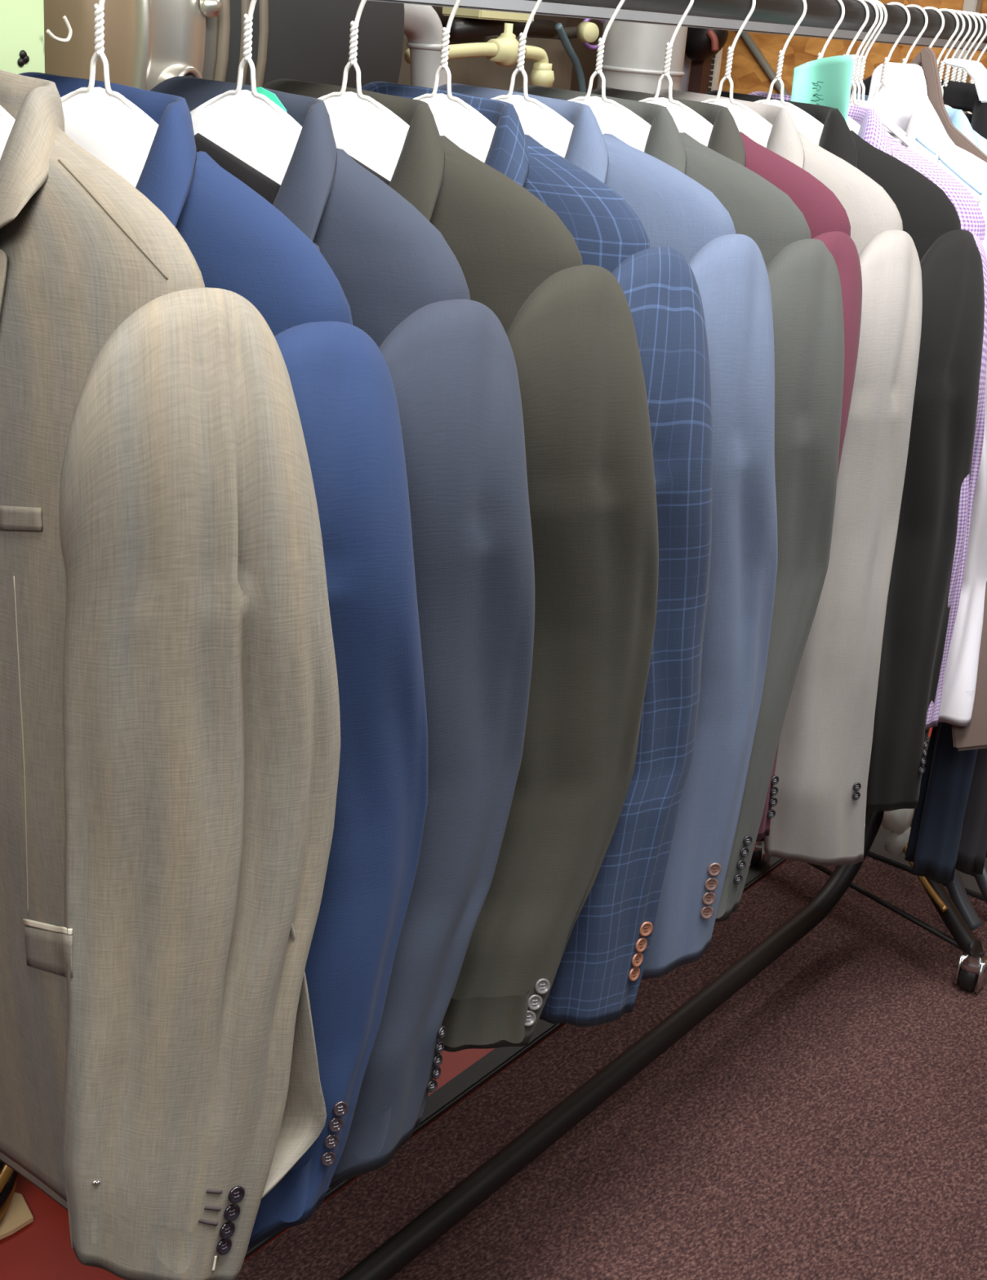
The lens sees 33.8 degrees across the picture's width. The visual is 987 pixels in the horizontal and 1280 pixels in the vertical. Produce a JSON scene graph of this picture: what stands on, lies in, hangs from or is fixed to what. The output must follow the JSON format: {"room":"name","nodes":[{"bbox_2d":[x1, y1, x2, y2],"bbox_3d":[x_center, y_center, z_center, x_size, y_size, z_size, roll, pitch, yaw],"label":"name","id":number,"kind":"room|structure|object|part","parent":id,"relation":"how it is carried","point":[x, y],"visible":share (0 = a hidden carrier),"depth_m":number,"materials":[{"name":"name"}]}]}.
{"room":"service shop","nodes":[
{"label":"service shop","id":0,"kind":"room"},
{"bbox_2d":[0,727,932,1279],"bbox_3d":[0.343,0.825,2.036,5.800,0.100,6.300,20,26,33],"label":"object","id":1,"kind":"structure","parent":0,"point":[41,1250],"depth_m":1.96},
{"bbox_2d":[0,1160,17,1221],"bbox_3d":[-0.748,0.582,1.940,0.351,0.219,0.351,20,26,33],"label":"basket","id":2,"kind":"object","parent":1,"relation":"on","point":[8,1176],"visible":0.13,"depth_m":1.95,"materials":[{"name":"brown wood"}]},
{"bbox_2d":[0,1192,33,1239],"bbox_3d":[-0.603,0.705,1.974,0.084,0.006,0.090,-3,23,-19],"label":"cardboard","id":3,"kind":"object","parent":1,"relation":"on","point":[18,1215],"visible":0.83,"depth_m":1.98,"materials":[{"name":"beige cardboard"}]},
{"bbox_2d":[0,0,44,74],"bbox_3d":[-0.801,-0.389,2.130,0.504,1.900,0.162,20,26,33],"label":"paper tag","id":4,"kind":"object","parent":1,"relation":"on","point":[22,50],"visible":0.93,"depth_m":1.88,"materials":[{"name":"paper"}]},
{"bbox_2d":[45,15,72,42],"bbox_3d":[-0.510,-0.717,1.909,0.004,0.030,0.037,20,26,33],"label":"hook","id":5,"kind":"object","parent":4,"relation":"hanging from","point":[50,33],"visible":1,"depth_m":1.91,"materials":[{"name":"beige metal"}]},
{"bbox_2d":[43,0,404,90],"bbox_3d":[-0.706,-0.635,2.957,0.843,1.772,0.697,20,26,33],"label":"machine","id":6,"kind":"object","parent":1,"relation":"on","point":[148,43],"visible":0.23,"depth_m":2.52,"materials":[{"name":"silver metal"}]},
{"bbox_2d":[404,3,449,88],"bbox_3d":[-0.213,-0.633,3.511,0.088,1.446,0.201,20,26,33],"label":"flue pipe","id":7,"kind":"object","parent":1,"relation":"on","point":[423,27],"visible":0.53,"depth_m":3.29,"materials":[{"name":"white metal"}]},
{"bbox_2d":[404,22,554,87],"bbox_3d":[-0.072,-0.754,3.931,0.068,1.389,0.528,20,26,33],"label":"pipe","id":8,"kind":"object","parent":1,"relation":"on","point":[503,50],"visible":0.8,"depth_m":3.74,"materials":[{"name":"beige plastic"}]},
{"bbox_3d":[0.033,-1.394,3.753,0.036,0.055,0.036,20,26,33],"label":"valve stem","id":9,"kind":"part","parent":8,"relation":"part of","materials":[{"name":"beige plastic"}]},
{"bbox_2d":[397,5,572,91],"bbox_3d":[-0.134,-1.201,4.421,0.620,1.853,0.671,20,26,33],"label":"pipes","id":10,"kind":"object","parent":1,"relation":"on","point":[468,25],"visible":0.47,"depth_m":4.08,"materials":[{"name":"metal"}]},
{"bbox_2d":[559,17,603,92],"bbox_3d":[0.202,-1.472,4.973,0.300,1.600,0.550,20,26,33],"label":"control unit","id":11,"kind":"object","parent":1,"relation":"on","point":[587,57],"visible":0.02,"depth_m":4.68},
{"bbox_2d":[244,736,930,1259],"bbox_3d":[-0.051,0.632,2.288,0.034,0.012,6.260,20,26,33],"label":"strip","id":12,"kind":"object","parent":1,"relation":"on","point":[447,1095],"visible":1,"depth_m":2.32,"materials":[{"name":"red carpet"}]},
{"bbox_2d":[237,765,986,1279],"bbox_3d":[1.303,1.115,1.362,3.375,0.008,6.280,20,26,33],"label":"carpet","id":13,"kind":"object","parent":1,"relation":"on","point":[827,1120],"visible":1,"depth_m":2.23,"materials":[{"name":"brown carpet"}]},
{"bbox_2d":[337,0,986,1279],"bbox_3d":[-0.116,0.134,1.534,0.494,1.457,2.820,20,26,33],"label":"clothes rack","id":14,"kind":"object","parent":13,"relation":"on","point":[397,1252],"visible":0.55,"depth_m":2.10,"materials":[{"name":"black metal"}]},
{"bbox_2d":[0,105,14,159],"bbox_3d":[-0.326,-0.344,1.005,0.340,0.228,0.016,19,25,32],"label":"wire hanger","id":15,"kind":"object","parent":14,"relation":"hanging from","point":[6,121],"visible":0.05,"depth_m":0.99,"materials":[{"name":"white"}]},
{"bbox_3d":[-0.326,-0.345,1.005,0.340,0.227,0.007,19,25,32],"label":"wire frame","id":16,"kind":"part","parent":15,"relation":"part of","materials":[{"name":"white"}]},
{"bbox_2d":[0,70,340,1279],"bbox_3d":[-0.364,0.021,1.140,0.549,0.804,0.186,20,26,33],"label":"suit jacket","id":17,"kind":"object","parent":15,"relation":"hanging from","point":[170,720],"visible":1,"depth_m":1.00,"materials":[{"name":"beige fabric"}]},
{"bbox_2d":[60,0,158,187],"bbox_3d":[-0.263,-0.370,1.085,0.340,0.228,0.016,17,24,28],"label":"wire hanger","id":18,"kind":"object","parent":14,"relation":"hanging from","point":[104,123],"visible":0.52,"depth_m":1.08,"materials":[{"name":"white"}]},
{"bbox_3d":[-0.263,-0.370,1.084,0.340,0.227,0.007,17,24,27],"label":"wire frame","id":19,"kind":"part","parent":18,"relation":"part of","materials":[{"name":"white metal"}]},
{"bbox_2d":[18,71,427,1248],"bbox_3d":[-0.313,0.005,1.198,0.545,0.792,0.192,17,24,28],"label":"suit jacket","id":20,"kind":"object","parent":18,"relation":"hanging from","point":[239,242],"visible":0.41,"depth_m":1.05,"materials":[{"name":"blue fabric"}]},
{"bbox_2d":[190,0,302,185],"bbox_3d":[-0.180,-0.403,1.188,0.340,0.228,0.016,18,25,31],"label":"wire hanger","id":21,"kind":"object","parent":14,"relation":"hanging from","point":[248,125],"visible":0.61,"depth_m":1.19,"materials":[{"name":"white paper"}]},
{"bbox_2d":[194,133,280,204],"bbox_3d":[-0.204,-0.144,1.264,0.088,0.472,0.015,20,26,33],"label":"trousers","id":22,"kind":"object","parent":21,"relation":"hanging from","point":[260,183],"visible":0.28,"depth_m":1.18,"materials":[{"name":"black fabric"}]},
{"bbox_3d":[-0.180,-0.404,1.187,0.340,0.227,0.007,18,25,31],"label":"wire frame","id":23,"kind":"part","parent":21,"relation":"part of","materials":[{"name":"white metal"}]},
{"bbox_2d":[250,87,286,112],"bbox_3d":[-0.165,-0.393,1.198,0.039,0.026,0.001,20,26,33],"label":"paper tag","id":24,"kind":"object","parent":21,"relation":"attached to","point":[270,95],"visible":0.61,"depth_m":1.19,"materials":[{"name":"teal paper"}]},
{"bbox_2d":[150,75,534,1188],"bbox_3d":[-0.231,-0.023,1.307,0.543,0.805,0.194,18,25,31],"label":"suit jacket","id":25,"kind":"object","parent":21,"relation":"hanging from","point":[450,360],"visible":0.27,"depth_m":1.14,"materials":[{"name":"blue fabric"}]},
{"bbox_2d":[317,0,409,181],"bbox_3d":[-0.111,-0.430,1.274,0.340,0.228,0.016,15,23,24],"label":"wire hanger","id":26,"kind":"object","parent":14,"relation":"hanging from","point":[368,131],"visible":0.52,"depth_m":1.27,"materials":[{"name":"white"}]},
{"bbox_3d":[-0.111,-0.431,1.274,0.340,0.227,0.007,15,23,24],"label":"wire frame","id":27,"kind":"part","parent":26,"relation":"part of","materials":[{"name":"white metal"}]},
{"bbox_2d":[349,155,390,185],"bbox_3d":[-0.110,-0.157,1.335,0.058,0.460,0.015,20,26,33],"label":"trousers","id":28,"kind":"object","parent":26,"relation":"hanging from","point":[383,179],"visible":0.08,"depth_m":1.26,"materials":[{"name":"black fabric"}]},
{"bbox_2d":[261,78,658,1052],"bbox_3d":[-0.145,-0.074,1.395,0.550,0.760,0.207,16,24,26],"label":"suit jacket","id":29,"kind":"object","parent":26,"relation":"hanging from","point":[568,324],"visible":0.31,"depth_m":1.28,"materials":[{"name":"grey fabric"}]},
{"bbox_2d":[413,0,496,162],"bbox_3d":[-0.043,-0.458,1.360,0.340,0.228,0.016,17,24,28],"label":"wire hanger","id":30,"kind":"object","parent":14,"relation":"hanging from","point":[455,119],"visible":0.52,"depth_m":1.35,"materials":[{"name":"white"}]},
{"bbox_3d":[-0.043,-0.459,1.359,0.340,0.227,0.007,17,24,29],"label":"wire frame","id":31,"kind":"part","parent":30,"relation":"part of","materials":[{"name":"white metal"}]},
{"bbox_2d":[360,80,711,1026],"bbox_3d":[-0.077,-0.078,1.502,0.544,0.819,0.206,18,25,30],"label":"suit jacket","id":32,"kind":"object","parent":30,"relation":"hanging from","point":[597,980],"visible":0.27,"depth_m":1.38,"materials":[{"name":"blue fabric"}]},
{"bbox_2d":[491,0,573,157],"bbox_3d":[0.022,-0.484,1.441,0.340,0.228,0.016,13,23,21],"label":"wire hanger","id":33,"kind":"object","parent":14,"relation":"hanging from","point":[551,130],"visible":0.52,"depth_m":1.44,"materials":[{"name":"white"}]},
{"bbox_3d":[0.022,-0.485,1.441,0.340,0.227,0.007,13,23,21],"label":"wire frame","id":34,"kind":"part","parent":33,"relation":"part of","materials":[{"name":"white"}]},
{"bbox_2d":[437,83,777,979],"bbox_3d":[-0.021,-0.090,1.567,0.557,0.835,0.223,15,23,23],"label":"suit jacket","id":35,"kind":"object","parent":33,"relation":"hanging from","point":[675,211],"visible":0.18,"depth_m":1.45,"materials":[{"name":"blue fabric"}]},
{"bbox_2d":[568,0,650,151],"bbox_3d":[0.097,-0.514,1.535,0.340,0.228,0.016,11,22,16],"label":"wire hanger","id":36,"kind":"object","parent":14,"relation":"hanging from","point":[612,117],"visible":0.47,"depth_m":1.53,"materials":[{"name":"white metal"}]},
{"bbox_3d":[0.097,-0.515,1.535,0.340,0.227,0.007,11,22,16],"label":"wire frame","id":37,"kind":"part","parent":36,"relation":"part of","materials":[{"name":"white"}]},
{"bbox_2d":[513,84,844,921],"bbox_3d":[0.049,-0.141,1.647,0.576,0.786,0.220,12,22,16],"label":"suit jacket","id":38,"kind":"object","parent":36,"relation":"hanging from","point":[803,275],"visible":0.23,"depth_m":1.51,"materials":[{"name":"grey fabric"}]},
{"bbox_3d":[-0.130,0.114,1.530,0.035,1.366,2.808,20,26,33],"label":"rail","id":39,"kind":"part","parent":14,"relation":"part of","materials":[{"name":"black metal"}]},
{"bbox_2d":[639,0,713,146],"bbox_3d":[0.170,-0.543,1.627,0.340,0.228,0.016,15,24,25],"label":"wire hanger","id":40,"kind":"object","parent":14,"relation":"hanging from","point":[686,120],"visible":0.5,"depth_m":1.62,"materials":[{"name":"white metal"}]},
{"bbox_3d":[0.170,-0.544,1.626,0.340,0.227,0.007,15,24,25],"label":"wire frame","id":41,"kind":"part","parent":40,"relation":"part of","materials":[{"name":"white metal"}]},
{"bbox_2d":[591,87,862,841],"bbox_3d":[0.099,-0.188,1.704,0.534,0.733,0.264,15,24,25],"label":"suit jacket","id":42,"kind":"object","parent":40,"relation":"hanging from","point":[827,220],"visible":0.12,"depth_m":1.57,"materials":[{"name":"red fabric"}]},
{"bbox_2d":[367,0,986,51],"bbox_3d":[0.166,-0.280,2.680,0.030,1.455,2.950,20,26,33],"label":"rail","id":43,"kind":"object","parent":14,"relation":"attached to","point":[525,6],"visible":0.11,"depth_m":2.45,"materials":[{"name":"grey metal"}]},
{"bbox_2d":[701,0,772,147],"bbox_3d":[0.244,-0.573,1.720,0.340,0.228,0.016,15,23,24],"label":"wire hanger","id":44,"kind":"object","parent":14,"relation":"hanging from","point":[748,122],"visible":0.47,"depth_m":1.71,"materials":[{"name":"white"}]},
{"bbox_3d":[0.245,-0.574,1.720,0.340,0.227,0.007,15,23,24],"label":"wire frame","id":45,"kind":"part","parent":44,"relation":"part of","materials":[{"name":"white metal"}]},
{"bbox_2d":[653,88,922,866],"bbox_3d":[0.193,-0.170,1.841,0.547,0.851,0.218,16,24,27],"label":"suit jacket","id":46,"kind":"object","parent":44,"relation":"hanging from","point":[823,761],"visible":0.34,"depth_m":1.73,"materials":[{"name":"grey fabric"}]},
{"bbox_3d":[-0.069,-0.531,1.283,0.033,0.033,2.820,20,26,33],"label":"hanging rod","id":47,"kind":"part","parent":14,"relation":"part of","materials":[{"name":"black metal"}]},
{"bbox_2d":[755,0,823,145],"bbox_3d":[0.313,-0.601,1.806,0.340,0.228,0.016,10,22,14],"label":"wire hanger","id":48,"kind":"object","parent":14,"relation":"hanging from","point":[808,126],"visible":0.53,"depth_m":1.80,"materials":[{"name":"white"}]},
{"bbox_3d":[0.313,-0.602,1.805,0.340,0.227,0.007,10,22,14],"label":"wire frame","id":49,"kind":"part","parent":48,"relation":"part of","materials":[{"name":"white metal"}]},
{"bbox_2d":[704,89,984,811],"bbox_3d":[0.269,-0.202,1.926,0.585,0.840,0.262,12,22,17],"label":"suit jacket","id":50,"kind":"object","parent":48,"relation":"hanging from","point":[942,436],"visible":0.27,"depth_m":1.82,"materials":[{"name":"black fabric"}]},
{"bbox_2d":[816,0,860,134],"bbox_3d":[0.370,-0.624,1.877,0.340,0.228,0.016,13,23,20],"label":"wire hanger","id":51,"kind":"object","parent":14,"relation":"hanging from","point":[853,126],"visible":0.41,"depth_m":1.85,"materials":[{"name":"white"}]},
{"bbox_2d":[791,54,854,122],"bbox_3d":[0.375,-0.612,1.848,0.018,0.107,0.082,-15,29,-41],"label":"paper sheet","id":52,"kind":"object","parent":51,"relation":"hanging from","point":[824,82],"visible":0.71,"depth_m":1.84,"materials":[{"name":"teal paper"}]},
{"bbox_3d":[0.370,-0.625,1.876,0.340,0.227,0.007,13,23,20],"label":"wire frame","id":53,"kind":"part","parent":51,"relation":"part of","materials":[{"name":"white metal"}]},
{"bbox_2d":[747,91,986,729],"bbox_3d":[0.301,-0.257,1.951,0.568,0.751,0.256,12,22,18],"label":"shirt","id":54,"kind":"object","parent":51,"relation":"hanging from","point":[872,130],"visible":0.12,"depth_m":1.85,"materials":[{"name":"purple fabric"}]},
{"bbox_2d":[843,0,895,139],"bbox_3d":[0.409,-0.640,1.925,0.340,0.227,0.007,13,23,20],"label":"wire hanger","id":55,"kind":"object","parent":14,"relation":"hanging from","point":[862,2],"visible":0.14,"depth_m":1.89,"materials":[{"name":"white metal"}]},
{"bbox_2d":[848,0,906,135],"bbox_3d":[0.439,-0.652,1.963,0.340,0.227,0.007,13,23,20],"label":"wire hanger","id":56,"kind":"object","parent":14,"relation":"hanging from","point":[864,57],"visible":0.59,"depth_m":1.95,"materials":[{"name":"white metal"}]},
{"bbox_2d":[871,1,910,138],"bbox_3d":[0.479,-0.667,2.013,0.340,0.228,0.016,13,23,20],"label":"wire hanger","id":57,"kind":"object","parent":14,"relation":"hanging from","point":[886,60],"visible":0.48,"depth_m":2.00,"materials":[{"name":"white metal"}]},
{"bbox_2d":[866,62,954,144],"bbox_3d":[0.542,-0.585,2.003,0.206,0.228,0.008,20,26,33],"label":"cape","id":58,"kind":"object","parent":57,"relation":"hanging from","point":[906,84],"visible":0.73,"depth_m":2.00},
{"bbox_2d":[851,0,977,200],"bbox_3d":[0.424,-0.646,1.945,0.340,0.227,0.007,13,23,20],"label":"wire hanger","id":59,"kind":"object","parent":14,"relation":"hanging from","point":[869,2],"visible":0.29,"depth_m":1.93,"materials":[{"name":"white"}]},
{"bbox_2d":[902,4,928,63],"bbox_3d":[0.511,-0.681,2.053,0.340,0.227,0.007,13,23,20],"label":"wire hanger","id":60,"kind":"object","parent":14,"relation":"hanging from","point":[904,60],"visible":0.19,"depth_m":2.02,"materials":[{"name":"white metal"}]},
{"bbox_2d":[910,47,986,751],"bbox_3d":[0.593,-0.287,2.095,0.311,0.880,0.034,20,26,33],"label":"jacket","id":61,"kind":"object","parent":60,"relation":"hanging from","point":[972,736],"visible":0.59,"depth_m":2.12,"materials":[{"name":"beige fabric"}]},
{"bbox_2d":[851,0,981,202],"bbox_3d":[0.432,-0.649,1.954,0.340,0.227,0.007,13,23,20],"label":"wire hanger","id":62,"kind":"object","parent":14,"relation":"hanging from","point":[860,57],"visible":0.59,"depth_m":1.94,"materials":[{"name":"white metal"}]},
{"bbox_2d":[850,98,986,726],"bbox_3d":[0.399,-0.281,2.060,0.584,0.770,0.292,14,23,23],"label":"shirt","id":63,"kind":"object","parent":62,"relation":"hanging from","point":[959,684],"visible":0.15,"depth_m":2.05,"materials":[{"name":"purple and white gingham cotton"}]},
{"bbox_3d":[0.709,0.373,2.693,0.014,0.103,0.143,-7,24,-28],"label":"brass rod","id":64,"kind":"part","parent":14,"relation":"part of","materials":[{"name":"brown metal"}]},
{"bbox_2d":[921,6,944,69],"bbox_3d":[0.542,-0.694,2.092,0.340,0.227,0.007,13,23,20],"label":"wire hanger","id":65,"kind":"object","parent":14,"relation":"hanging from","point":[932,8],"visible":0.13,"depth_m":2.05,"materials":[{"name":"white metal"}]},
{"bbox_2d":[849,93,986,155],"bbox_3d":[0.501,-0.337,2.198,0.558,0.750,0.192,15,23,23],"label":"shirt","id":66,"kind":"object","parent":65,"relation":"hanging from","point":[959,120],"visible":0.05,"depth_m":2.04,"materials":[{"name":"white fabric"}]},
{"bbox_3d":[0.737,0.372,2.678,0.049,0.206,0.261,-5,24,-25],"label":"leg","id":67,"kind":"part","parent":14,"relation":"part of","materials":[{"name":"black metal"}]},
{"bbox_2d":[936,8,959,65],"bbox_3d":[0.571,-0.704,2.128,0.340,0.228,0.016,13,23,20],"label":"wire hanger","id":68,"kind":"object","parent":14,"relation":"hanging from","point":[948,11],"visible":0.11,"depth_m":2.09,"materials":[{"name":"white metal"}]},
{"bbox_2d":[942,57,986,102],"bbox_3d":[0.612,-0.717,2.084,0.084,0.049,0.008,20,26,33],"label":"cape","id":69,"kind":"object","parent":68,"relation":"hanging from","point":[976,70],"visible":1,"depth_m":2.08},
{"bbox_2d":[938,8,964,108],"bbox_3d":[0.583,-0.710,2.143,0.340,0.227,0.007,13,23,20],"label":"wire hanger","id":70,"kind":"object","parent":14,"relation":"hanging from","point":[941,66],"visible":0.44,"depth_m":2.12,"materials":[{"name":"white"}]},
{"bbox_2d":[850,75,986,139],"bbox_3d":[0.546,-0.383,2.242,0.557,0.749,0.198,15,23,23],"label":"suit jacket","id":71,"kind":"object","parent":70,"relation":"hanging from","point":[962,95],"visible":0.07,"depth_m":2.14,"materials":[{"name":"black fabric"}]},
{"bbox_2d":[942,9,971,113],"bbox_3d":[0.596,-0.716,2.160,0.340,0.227,0.007,13,23,20],"label":"wire hanger","id":72,"kind":"object","parent":14,"relation":"hanging from","point":[948,68],"visible":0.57,"depth_m":2.13,"materials":[{"name":"white metal"}]},
{"bbox_2d":[904,721,977,885],"bbox_3d":[0.706,-0.114,2.302,0.088,1.001,0.074,20,26,33],"label":"trousers","id":73,"kind":"object","parent":72,"relation":"hanging from","point":[935,831],"visible":0.52,"depth_m":2.42,"materials":[{"name":"blue fabric"}]},
{"bbox_3d":[0.713,-0.113,2.318,0.082,0.989,0.041,20,26,33],"label":"leg","id":74,"kind":"part","parent":73,"relation":"part of","materials":[{"name":"blue fabric"}]},
{"bbox_2d":[950,10,977,113],"bbox_3d":[0.609,-0.721,2.176,0.340,0.227,0.007,13,23,20],"label":"wire hanger","id":75,"kind":"object","parent":14,"relation":"hanging from","point":[953,70],"visible":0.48,"depth_m":2.15,"materials":[{"name":"white metal"}]},
{"bbox_2d":[955,11,982,112],"bbox_3d":[0.620,-0.725,2.190,0.340,0.227,0.007,13,23,20],"label":"wire hanger","id":76,"kind":"object","parent":14,"relation":"hanging from","point":[958,74],"visible":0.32,"depth_m":2.16,"materials":[{"name":"white metal"}]},
{"bbox_2d":[955,747,986,874],"bbox_3d":[0.739,-0.124,2.315,0.120,0.985,0.072,20,26,33],"label":"trousers","id":77,"kind":"object","parent":76,"relation":"hanging from","point":[972,850],"visible":0.22,"depth_m":2.42,"materials":[{"name":"black fabric"}]},
{"bbox_2d":[960,12,986,82],"bbox_3d":[0.632,-0.730,2.205,0.340,0.227,0.007,13,23,20],"label":"wire hanger","id":78,"kind":"object","parent":14,"relation":"hanging from","point":[964,74],"visible":0.29,"depth_m":2.17,"materials":[{"name":"white metal"}]},
{"bbox_2d":[968,13,986,83],"bbox_3d":[0.651,-0.737,2.228,0.340,0.227,0.007,13,23,20],"label":"wire hanger","id":79,"kind":"object","parent":14,"relation":"hanging from","point":[984,50],"visible":0.12,"depth_m":2.20,"materials":[{"name":"white metal"}]},
{"bbox_2d":[866,808,986,901],"bbox_3d":[1.179,0.283,3.437,0.340,0.010,1.250,20,26,33],"label":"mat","id":80,"kind":"object","parent":13,"relation":"on","point":[877,851],"visible":0.02,"depth_m":3.01,"materials":[{"name":"carpet"}]},
{"bbox_2d":[946,864,986,930],"bbox_3d":[0.839,0.309,2.768,0.110,0.368,0.110,-12,27,-36],"label":"rack","id":81,"kind":"object","parent":13,"relation":"on","point":[956,890],"visible":0.34,"depth_m":2.78,"materials":[{"name":"grey metal"}]},
{"bbox_3d":[0.870,0.317,2.796,0.031,0.338,0.101,-12,27,-36],"label":"leg","id":82,"kind":"part","parent":81,"relation":"part of","materials":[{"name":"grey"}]},
{"bbox_2d":[596,19,688,93],"bbox_3d":[0.393,-1.608,4.167,0.229,2.880,0.229,20,26,33],"label":"air duct","id":83,"kind":"object","parent":1,"relation":"on","point":[633,58],"visible":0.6,"depth_m":4.12,"materials":[{"name":"white metal"}]},
{"bbox_2d":[554,22,586,92],"bbox_3d":[0.202,-1.436,4.198,0.020,0.289,0.182,20,26,33],"label":"hose","id":84,"kind":"object","parent":83,"relation":"attached to","point":[558,27],"visible":0.7,"depth_m":4.16,"materials":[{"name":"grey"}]},
{"bbox_2d":[563,18,603,49],"bbox_3d":[0.247,-1.556,4.161,0.145,0.084,0.081,-6,24,-26],"label":"gauge","id":85,"kind":"object","parent":83,"relation":"attached to","point":[586,32],"visible":0.78,"depth_m":4.13,"materials":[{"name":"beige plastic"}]},
{"bbox_3d":[0.208,-1.551,4.152,0.068,0.035,0.037,-6,24,-26],"label":"stem","id":86,"kind":"part","parent":85,"relation":"part of","materials":[{"name":"metal"}]},
{"bbox_2d":[680,53,691,91],"bbox_3d":[0.541,-1.611,4.592,0.015,2.600,0.050,20,26,33],"label":"post","id":87,"kind":"object","parent":1,"relation":"on","point":[687,62],"visible":0.14,"depth_m":4.59,"materials":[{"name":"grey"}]},
{"bbox_2d":[688,57,711,93],"bbox_3d":[0.581,-1.597,4.565,0.039,2.600,0.050,20,26,33],"label":"post","id":88,"kind":"object","parent":1,"relation":"on","point":[700,73],"visible":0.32,"depth_m":4.55,"materials":[{"name":"red wood"}]},
{"bbox_2d":[684,26,728,62],"bbox_3d":[0.577,-1.653,4.482,0.161,0.114,0.116,20,26,33],"label":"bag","id":89,"kind":"object","parent":88,"relation":"hanging from","point":[702,44],"visible":0.66,"depth_m":4.44,"materials":[{"name":"black"}]},
{"bbox_2d":[707,48,722,91],"bbox_3d":[0.622,-1.579,4.668,0.038,2.500,0.023,20,26,33],"label":"strip","id":90,"kind":"object","parent":1,"relation":"on","point":[716,60],"visible":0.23,"depth_m":4.64,"materials":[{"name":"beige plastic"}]},
{"bbox_3d":[2.402,-1.345,3.917,5.800,2.900,0.100,20,26,33],"label":"wall","id":91,"kind":"structure","parent":0,"visible":0},
{"bbox_2d":[717,0,986,113],"bbox_3d":[2.545,-1.074,3.808,4.702,2.300,0.022,20,26,33],"label":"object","id":92,"kind":"structure","parent":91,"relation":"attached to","point":[747,75],"depth_m":4.88,"materials":[{"name":"orange wood"}]},
{"bbox_2d":[737,31,790,95],"bbox_3d":[0.860,-1.689,4.928,0.405,0.387,0.024,20,26,33],"label":"diagonal strut","id":93,"kind":"object","parent":92,"relation":"attached to","point":[765,65],"visible":0.29,"depth_m":4.93,"materials":[{"name":"grey metal"}]},
{"bbox_2d":[954,0,982,82],"bbox_3d":[1.359,-2.103,4.382,0.037,1.700,0.040,20,26,33],"label":"batten","id":94,"kind":"object","parent":92,"relation":"attached to","point":[973,6],"visible":0.02,"depth_m":4.51,"materials":[{"name":"grey wood"}]}
]}

